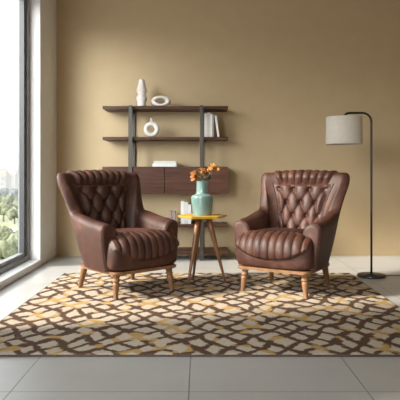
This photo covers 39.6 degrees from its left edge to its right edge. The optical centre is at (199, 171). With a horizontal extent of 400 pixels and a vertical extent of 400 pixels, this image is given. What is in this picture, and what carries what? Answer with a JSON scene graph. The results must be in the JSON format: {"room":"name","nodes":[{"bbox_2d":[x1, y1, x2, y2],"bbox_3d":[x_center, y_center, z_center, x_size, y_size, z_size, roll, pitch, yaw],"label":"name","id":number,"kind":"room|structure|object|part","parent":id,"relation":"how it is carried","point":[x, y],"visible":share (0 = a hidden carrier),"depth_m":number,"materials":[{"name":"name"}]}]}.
{"room":"living room","nodes":[
{"label":"living room","id":0,"kind":"room"},
{"bbox_2d":[30,0,56,264],"bbox_3d":[-1.819,-0.525,2.018,0.218,3.250,9.235,0,0,0],"label":"wall","id":1,"kind":"structure","parent":0,"point":[43,13],"depth_m":6.04,"materials":[{"name":"white paint"}]},
{"bbox_2d":[0,0,40,288],"bbox_3d":[-1.813,-0.475,4.585,0.230,2.950,2.730,0,0,0],"label":"window","id":2,"kind":"structure","parent":1,"relation":"in","point":[18,265],"depth_m":5.82,"materials":[{"name":"white paint"}]},
{"bbox_3d":[-1.877,-0.500,4.585,0.065,2.770,2.600,0,0,0],"label":"sash","id":3,"kind":"part","parent":2,"relation":"part of","materials":[{"name":"grey metal"}]},
{"bbox_3d":[-1.870,-0.507,4.585,0.100,2.885,2.730,0,0,0],"label":"frame","id":4,"kind":"part","parent":2,"relation":"part of","materials":[{"name":"grey metal"}]},
{"bbox_3d":[-1.813,0.968,4.585,0.230,0.065,2.730,0,0,0],"label":"sill","id":5,"kind":"part","parent":2,"relation":"part of","materials":[{"name":"white paint"}]},
{"bbox_2d":[0,256,399,399],"bbox_3d":[0.986,1.100,2.018,5.828,0.200,9.635,0,0,0],"label":"floor","id":6,"kind":"structure","parent":0,"point":[21,378],"depth_m":2.80,"materials":[{"name":"grey tile"}]},
{"bbox_2d":[102,105,227,260],"bbox_3d":[-0.394,0.124,6.447,1.423,1.752,0.371,0,0,0],"label":"shelving unit","id":7,"kind":"object","parent":6,"relation":"on","point":[153,180],"visible":0.66,"depth_m":6.28,"materials":[{"name":"brown wood"}]},
{"bbox_3d":[-0.753,0.091,6.291,0.702,0.303,0.018,0,0,0],"label":"door","id":8,"kind":"part","parent":7,"relation":"part of","materials":[{"name":"brown wood"}]},
{"bbox_2d":[136,79,146,105],"bbox_3d":[-0.668,-0.902,6.365,0.128,0.310,0.128,0,0,0],"label":"vase","id":9,"kind":"object","parent":7,"relation":"on","point":[141,98],"visible":0.94,"depth_m":6.33,"materials":[{"name":"white ceramic"}]},
{"bbox_2d":[144,118,159,136],"bbox_3d":[-0.554,-0.506,6.360,0.182,0.216,0.060,0,0,0],"label":"ring vase","id":10,"kind":"object","parent":7,"relation":"on","point":[155,125],"visible":1,"depth_m":6.33,"materials":[{"name":"white ceramic"}]},
{"bbox_2d":[151,96,170,105],"bbox_3d":[-0.447,-0.811,6.360,0.222,0.126,0.060,0,0,0],"label":"ring vase","id":11,"kind":"object","parent":7,"relation":"on","point":[167,99],"visible":0.98,"depth_m":6.33,"materials":[{"name":"white ceramic"}]},
{"bbox_2d":[152,164,176,166],"bbox_3d":[-0.407,-0.078,6.449,0.275,0.036,0.183,0,0,0],"label":"book","id":12,"kind":"object","parent":7,"relation":"on","point":[153,165],"visible":0.98,"depth_m":6.36,"materials":[{"name":"white paper"}]},
{"bbox_2d":[154,161,175,163],"bbox_3d":[-0.403,-0.112,6.449,0.255,0.030,0.173,0,0,0],"label":"book","id":13,"kind":"object","parent":12,"relation":"on","point":[155,162],"visible":1,"depth_m":6.36,"materials":[{"name":"white paper"}]},
{"bbox_3d":[-0.394,-0.382,6.466,1.423,0.032,0.333,0,0,0],"label":"shelf","id":14,"kind":"part","parent":7,"relation":"part of","materials":[{"name":"brown wood"}]},
{"bbox_3d":[-0.394,-0.732,6.466,1.423,0.032,0.333,0,0,0],"label":"shelf","id":15,"kind":"part","parent":7,"relation":"part of","materials":[{"name":"brown wood"}]},
{"bbox_2d":[172,210,175,220],"bbox_3d":[-0.302,0.522,6.439,0.032,0.145,0.143,0,0,0],"label":"book","id":16,"kind":"object","parent":7,"relation":"on","point":[173,212],"visible":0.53,"depth_m":6.37,"materials":[{"name":"beige paper"}]},
{"bbox_2d":[181,201,183,223],"bbox_3d":[-0.202,0.464,6.458,0.038,0.262,0.183,0,0,0],"label":"book","id":17,"kind":"object","parent":7,"relation":"on","point":[182,202],"visible":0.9,"depth_m":6.37,"materials":[{"name":"white paper"}]},
{"bbox_2d":[184,201,187,223],"bbox_3d":[-0.160,0.468,6.458,0.042,0.255,0.183,0,0,0],"label":"book","id":18,"kind":"object","parent":7,"relation":"on","point":[185,202],"visible":0.93,"depth_m":6.37,"materials":[{"name":"white paper"}]},
{"bbox_2d":[188,203,190,223],"bbox_3d":[-0.119,0.482,6.458,0.036,0.225,0.183,0,0,0],"label":"book","id":19,"kind":"object","parent":7,"relation":"on","point":[189,205],"visible":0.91,"depth_m":6.37,"materials":[{"name":"white paper"}]},
{"bbox_3d":[-0.040,0.091,6.291,0.714,0.303,0.018,0,0,0],"label":"door","id":20,"kind":"part","parent":7,"relation":"part of","materials":[{"name":"brown wood"}]},
{"bbox_3d":[-0.394,0.911,6.466,1.423,0.032,0.333,0,0,0],"label":"shelf","id":21,"kind":"part","parent":7,"relation":"part of","materials":[{"name":"brown wood"}]},
{"bbox_3d":[-0.394,0.611,6.466,1.423,0.032,0.333,0,0,0],"label":"shelf","id":22,"kind":"part","parent":7,"relation":"part of","materials":[{"name":"brown wood"}]},
{"bbox_2d":[204,113,207,136],"bbox_3d":[0.069,-0.534,6.449,0.034,0.272,0.183,0,0,0],"label":"book","id":23,"kind":"object","parent":7,"relation":"on","point":[205,114],"visible":0.87,"depth_m":6.36,"materials":[{"name":"white paper"}]},
{"bbox_2d":[208,113,209,136],"bbox_3d":[0.102,-0.539,6.449,0.030,0.282,0.183,0,0,0],"label":"book","id":24,"kind":"object","parent":7,"relation":"on","point":[208,113],"visible":0.79,"depth_m":6.36,"materials":[{"name":"white paper"}]},
{"bbox_2d":[210,114,211,136],"bbox_3d":[0.130,-0.530,6.449,0.022,0.264,0.183,0,0,0],"label":"book","id":25,"kind":"object","parent":7,"relation":"on","point":[210,114],"visible":0.86,"depth_m":6.36,"materials":[{"name":"white paper"}]},
{"bbox_2d":[212,115,213,136],"bbox_3d":[0.150,-0.525,6.454,0.016,0.255,0.173,0,0,0],"label":"book","id":26,"kind":"object","parent":7,"relation":"on","point":[212,115],"visible":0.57,"depth_m":6.37,"materials":[{"name":"white paper"}]},
{"bbox_2d":[214,115,219,136],"bbox_3d":[0.195,-0.522,6.444,0.058,0.251,0.173,0,0,0],"label":"book","id":27,"kind":"object","parent":7,"relation":"on","point":[215,117],"visible":0.88,"depth_m":6.36,"materials":[{"name":"white paper"}]},
{"bbox_2d":[0,273,399,356],"bbox_3d":[0.068,0.993,4.228,2.795,0.014,2.445,0,0,0],"label":"area rug","id":28,"kind":"object","parent":6,"relation":"on","point":[210,316],"visible":1,"depth_m":3.74,"materials":[{"name":"multicoloured carpet"}]},
{"bbox_2d":[57,169,179,299],"bbox_3d":[-0.670,0.481,4.751,0.848,1.008,0.916,0,0,-41],"label":"wingback armchair","id":29,"kind":"object","parent":28,"relation":"on","point":[115,235],"visible":1,"depth_m":4.65,"materials":[{"name":"brown leather"}]},
{"bbox_3d":[-0.996,0.890,4.737,0.093,0.190,0.059,0,0,15],"label":"leg","id":30,"kind":"part","parent":29,"relation":"part of","materials":[{"name":"brown wood"}]},
{"bbox_3d":[-0.858,0.546,4.515,0.192,0.462,0.513,0,0,-41],"label":"armrest","id":31,"kind":"part","parent":29,"relation":"part of","materials":[{"name":"brown leather"}]},
{"bbox_3d":[-0.840,0.386,4.946,0.848,0.782,0.354,0,0,-41],"label":"backrest","id":32,"kind":"part","parent":29,"relation":"part of","materials":[{"name":"brown leather"}]},
{"bbox_3d":[-0.653,0.891,4.332,0.073,0.188,0.077,0,0,-41],"label":"leg","id":33,"kind":"part","parent":29,"relation":"part of","materials":[{"name":"brown wood"}]},
{"bbox_3d":[-0.624,0.787,4.698,0.626,0.024,0.638,0,0,-41],"label":"rail","id":34,"kind":"part","parent":29,"relation":"part of","materials":[{"name":"brown wood"}]},
{"bbox_3d":[-0.453,0.655,4.502,0.670,0.233,0.178,0,0,-41],"label":"seat","id":35,"kind":"part","parent":29,"relation":"part of","materials":[{"name":"brown leather"}]},
{"bbox_2d":[108,228,179,260],"bbox_3d":[-0.592,0.591,4.662,0.656,0.233,0.678,0,0,-41],"label":"seat cushion","id":36,"kind":"object","parent":29,"relation":"on","point":[124,244],"depth_m":4.41,"materials":[{"name":"brown leather"}]},
{"bbox_3d":[-0.410,0.546,4.904,0.192,0.462,0.513,0,0,-41],"label":"armrest","id":37,"kind":"part","parent":29,"relation":"part of","materials":[{"name":"brown leather"}]},
{"bbox_3d":[-0.258,0.891,4.676,0.073,0.188,0.077,0,0,-41],"label":"leg","id":38,"kind":"part","parent":29,"relation":"part of","materials":[{"name":"brown wood"}]},
{"bbox_2d":[178,213,226,285],"bbox_3d":[0.022,0.685,4.965,0.441,0.602,0.406,0,0,0],"label":"side table","id":39,"kind":"object","parent":28,"relation":"on","point":[198,219],"visible":0.98,"depth_m":4.92,"materials":[{"name":"yellow paint"}]},
{"bbox_3d":[-0.057,0.697,4.883,0.168,0.578,0.050,0,0,-44],"label":"leg","id":40,"kind":"part","parent":39,"relation":"part of","materials":[{"name":"brown wood"}]},
{"bbox_3d":[-0.034,0.698,5.049,0.052,0.577,0.143,0,0,-37],"label":"leg","id":41,"kind":"part","parent":39,"relation":"part of","materials":[{"name":"brown wood"}]},
{"bbox_2d":[191,181,212,215],"bbox_3d":[0.020,0.233,4.955,0.198,0.305,0.198,0,0,0],"label":"vase","id":42,"kind":"object","parent":39,"relation":"on","point":[202,201],"visible":1,"depth_m":4.89,"materials":[{"name":"green ceramic"}]},
{"bbox_2d":[190,172,197,180],"bbox_3d":[-0.049,0.093,4.958,0.076,0.191,0.089,0,0,-44],"label":"stem","id":43,"kind":"object","parent":42,"relation":"in","point":[193,176],"visible":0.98,"depth_m":4.94,"materials":[{"name":"orange plant"}]},
{"bbox_2d":[192,169,200,180],"bbox_3d":[-0.021,0.081,4.964,0.088,0.214,0.083,0,0,33],"label":"stem","id":44,"kind":"object","parent":42,"relation":"in","point":[196,170],"visible":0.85,"depth_m":4.94,"materials":[{"name":"brown plant"}]},
{"bbox_2d":[198,167,210,175],"bbox_3d":[0.042,0.072,4.930,0.124,0.232,0.091,0,0,0],"label":"flower","id":45,"kind":"object","parent":42,"relation":"in","point":[204,170],"visible":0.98,"depth_m":4.93,"materials":[{"name":"orange plant"}]},
{"bbox_2d":[204,170,211,180],"bbox_3d":[0.073,0.086,4.931,0.046,0.204,0.087,0,0,-39],"label":"stem","id":46,"kind":"object","parent":42,"relation":"in","point":[210,173],"visible":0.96,"depth_m":4.92,"materials":[{"name":"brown plant"}]},
{"bbox_2d":[206,163,219,179],"bbox_3d":[0.108,0.054,4.973,0.144,0.269,0.100,0,0,0],"label":"flower","id":47,"kind":"object","parent":42,"relation":"in","point":[215,167],"visible":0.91,"depth_m":4.96,"materials":[{"name":"orange plant"}]},
{"bbox_3d":[0.144,0.697,4.965,0.184,0.579,0.052,0,0,0],"label":"leg","id":48,"kind":"part","parent":39,"relation":"part of","materials":[{"name":"brown wood"}]},
{"bbox_2d":[234,169,349,298],"bbox_3d":[0.766,0.481,4.776,0.848,1.008,0.916,0,0,31],"label":"wingback armchair","id":49,"kind":"object","parent":28,"relation":"on","point":[293,229],"visible":1,"depth_m":4.70,"materials":[{"name":"brown leather"}]},
{"bbox_3d":[0.373,0.891,4.630,0.073,0.188,0.077,0,0,31],"label":"leg","id":50,"kind":"part","parent":49,"relation":"part of","materials":[{"name":"brown wood"}]},
{"bbox_3d":[0.484,0.546,4.881,0.192,0.462,0.513,0,0,31],"label":"armrest","id":51,"kind":"part","parent":49,"relation":"part of","materials":[{"name":"brown leather"}]},
{"bbox_3d":[0.652,0.890,5.081,0.059,0.190,0.093,0,0,-3],"label":"leg","id":52,"kind":"part","parent":49,"relation":"part of","materials":[{"name":"brown wood"}]},
{"bbox_2d":[235,228,313,260],"bbox_3d":[0.705,0.591,4.674,0.656,0.233,0.678,0,0,31],"label":"seat cushion","id":53,"kind":"object","parent":49,"relation":"on","point":[252,244],"depth_m":4.40,"materials":[{"name":"brown leather"}]},
{"bbox_3d":[0.596,0.655,4.492,0.670,0.233,0.178,0,0,31],"label":"seat","id":54,"kind":"part","parent":49,"relation":"part of","materials":[{"name":"brown leather"}]},
{"bbox_3d":[0.730,0.787,4.715,0.626,0.024,0.638,0,0,31],"label":"rail","id":55,"kind":"part","parent":49,"relation":"part of","materials":[{"name":"brown wood"}]},
{"bbox_3d":[0.899,0.386,4.997,0.848,0.782,0.354,0,0,31],"label":"backrest","id":56,"kind":"part","parent":49,"relation":"part of","materials":[{"name":"brown leather"}]},
{"bbox_3d":[0.822,0.891,4.360,0.073,0.188,0.077,0,0,31],"label":"leg","id":57,"kind":"part","parent":49,"relation":"part of","materials":[{"name":"brown wood"}]},
{"bbox_3d":[0.992,0.546,4.576,0.192,0.462,0.513,0,0,31],"label":"armrest","id":58,"kind":"part","parent":49,"relation":"part of","materials":[{"name":"brown leather"}]},
{"bbox_3d":[1.089,0.890,4.818,0.093,0.190,0.059,0,0,-25],"label":"leg","id":59,"kind":"part","parent":49,"relation":"part of","materials":[{"name":"brown wood"}]},
{"bbox_2d":[326,112,399,278],"bbox_3d":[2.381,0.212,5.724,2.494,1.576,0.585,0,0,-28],"label":"floor lamp","id":60,"kind":"object","parent":6,"relation":"on","point":[345,129],"visible":1,"depth_m":5.22,"materials":[{"name":"black metal"}]},
{"bbox_3d":[1.378,-0.397,5.320,0.344,0.261,0.344,0,0,0],"label":"lamp shade","id":61,"kind":"part","parent":60,"relation":"part of","materials":[{"name":"fabric"}]},
{"bbox_2d":[57,0,399,255],"bbox_3d":[0.986,-0.575,6.735,5.828,3.150,0.200,0,0,0],"label":"wall","id":62,"kind":"structure","parent":0,"point":[280,68],"depth_m":6.63,"materials":[{"name":"paint"}]},
{"label":"outside","id":63,"kind":"structure","parent":0,"visible":0},
{"bbox_2d":[0,207,17,260],"bbox_3d":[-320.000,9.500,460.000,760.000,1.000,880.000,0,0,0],"label":"ground","id":64,"kind":"structure","parent":63,"point":[8,223],"depth_m":97.16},
{"bbox_2d":[0,188,8,196],"bbox_3d":[-56.541,6.750,159.852,4.024,4.501,4.999,0,0,0],"label":"tree","id":65,"kind":"object","parent":64,"relation":"on","point":[4,192],"visible":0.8,"depth_m":158.44,"materials":[{"name":"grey plant"}]},
{"bbox_2d":[0,170,11,189],"bbox_3d":[-88.804,4.000,250.000,6.500,10.000,9.000,0,0,0],"label":"apartment building","id":66,"kind":"structure","parent":64,"relation":"on","point":[5,176],"depth_m":247.51,"materials":[{"name":"ceramic"}]},
{"bbox_2d":[0,202,11,221],"bbox_3d":[-35.752,7.224,101.129,2.891,3.551,3.318,0,0,0],"label":"tree","id":67,"kind":"object","parent":64,"relation":"on","point":[4,207],"visible":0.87,"depth_m":100.20,"materials":[{"name":"green plant"}]},
{"bbox_3d":[-35.752,6.740,101.129,2.891,2.582,3.318,0,0,0],"label":"crown","id":68,"kind":"part","parent":67,"relation":"part of","materials":[{"name":"green plant"}]},
{"bbox_2d":[0,226,12,236],"bbox_3d":[-26.948,8.300,76.117,3.001,2.033,2.642,0,0,0],"label":"bush","id":69,"kind":"object","parent":64,"relation":"on","point":[3,229],"visible":0.44,"depth_m":75.69,"materials":[{"name":"green plant"}]},
{"bbox_2d":[0,231,15,240],"bbox_3d":[-23.661,8.312,69.062,2.933,2.046,2.648,0,0,-21],"label":"bush","id":70,"kind":"object","parent":64,"relation":"on","point":[5,235],"visible":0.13,"depth_m":68.25,"materials":[{"name":"green plant"}]},
{"bbox_2d":[0,239,16,258],"bbox_3d":[-20.578,8.175,57.898,2.974,2.232,2.409,0,0,-20],"label":"bush","id":71,"kind":"object","parent":64,"relation":"on","point":[7,247],"visible":0.96,"depth_m":57.24,"materials":[{"name":"green plant"}]},
{"bbox_2d":[1,194,16,206],"bbox_3d":[-41.457,6.924,120.752,3.884,4.153,3.464,0,0,0],"label":"tree","id":72,"kind":"object","parent":64,"relation":"on","point":[8,199],"visible":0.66,"depth_m":120.10,"materials":[{"name":"green plant"}]},
{"bbox_2d":[6,208,17,223],"bbox_3d":[-32.244,7.585,96.158,2.837,2.830,2.990,0,0,0],"label":"tree","id":73,"kind":"object","parent":64,"relation":"on","point":[12,213],"visible":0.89,"depth_m":95.12,"materials":[{"name":"green plant"}]},
{"bbox_2d":[7,233,17,251],"bbox_3d":[-20.454,7.919,61.937,2.516,2.469,2.553,0,0,-18],"label":"bush","id":74,"kind":"object","parent":64,"relation":"on","point":[14,236],"visible":0.22,"depth_m":61.32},
{"bbox_2d":[8,169,17,188],"bbox_3d":[-96.111,3.750,285.000,6.000,10.500,9.000,0,0,0],"label":"apartment building","id":75,"kind":"structure","parent":64,"relation":"on","point":[13,172],"depth_m":282.11,"materials":[{"name":"ceramic"}]},
{"bbox_2d":[9,188,17,198],"bbox_3d":[-48.738,6.610,146.270,3.318,4.780,3.988,0,0,0],"label":"tree","id":76,"kind":"object","parent":64,"relation":"on","point":[12,191],"visible":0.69,"depth_m":145.09,"materials":[{"name":"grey plant"}]},
{"bbox_2d":[12,199,17,208],"bbox_3d":[-35.954,6.898,111.733,3.439,4.205,3.247,0,0,0],"label":"tree","id":77,"kind":"object","parent":64,"relation":"on","point":[15,202],"visible":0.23,"depth_m":111.02,"materials":[{"name":"green plant"}]}
]}

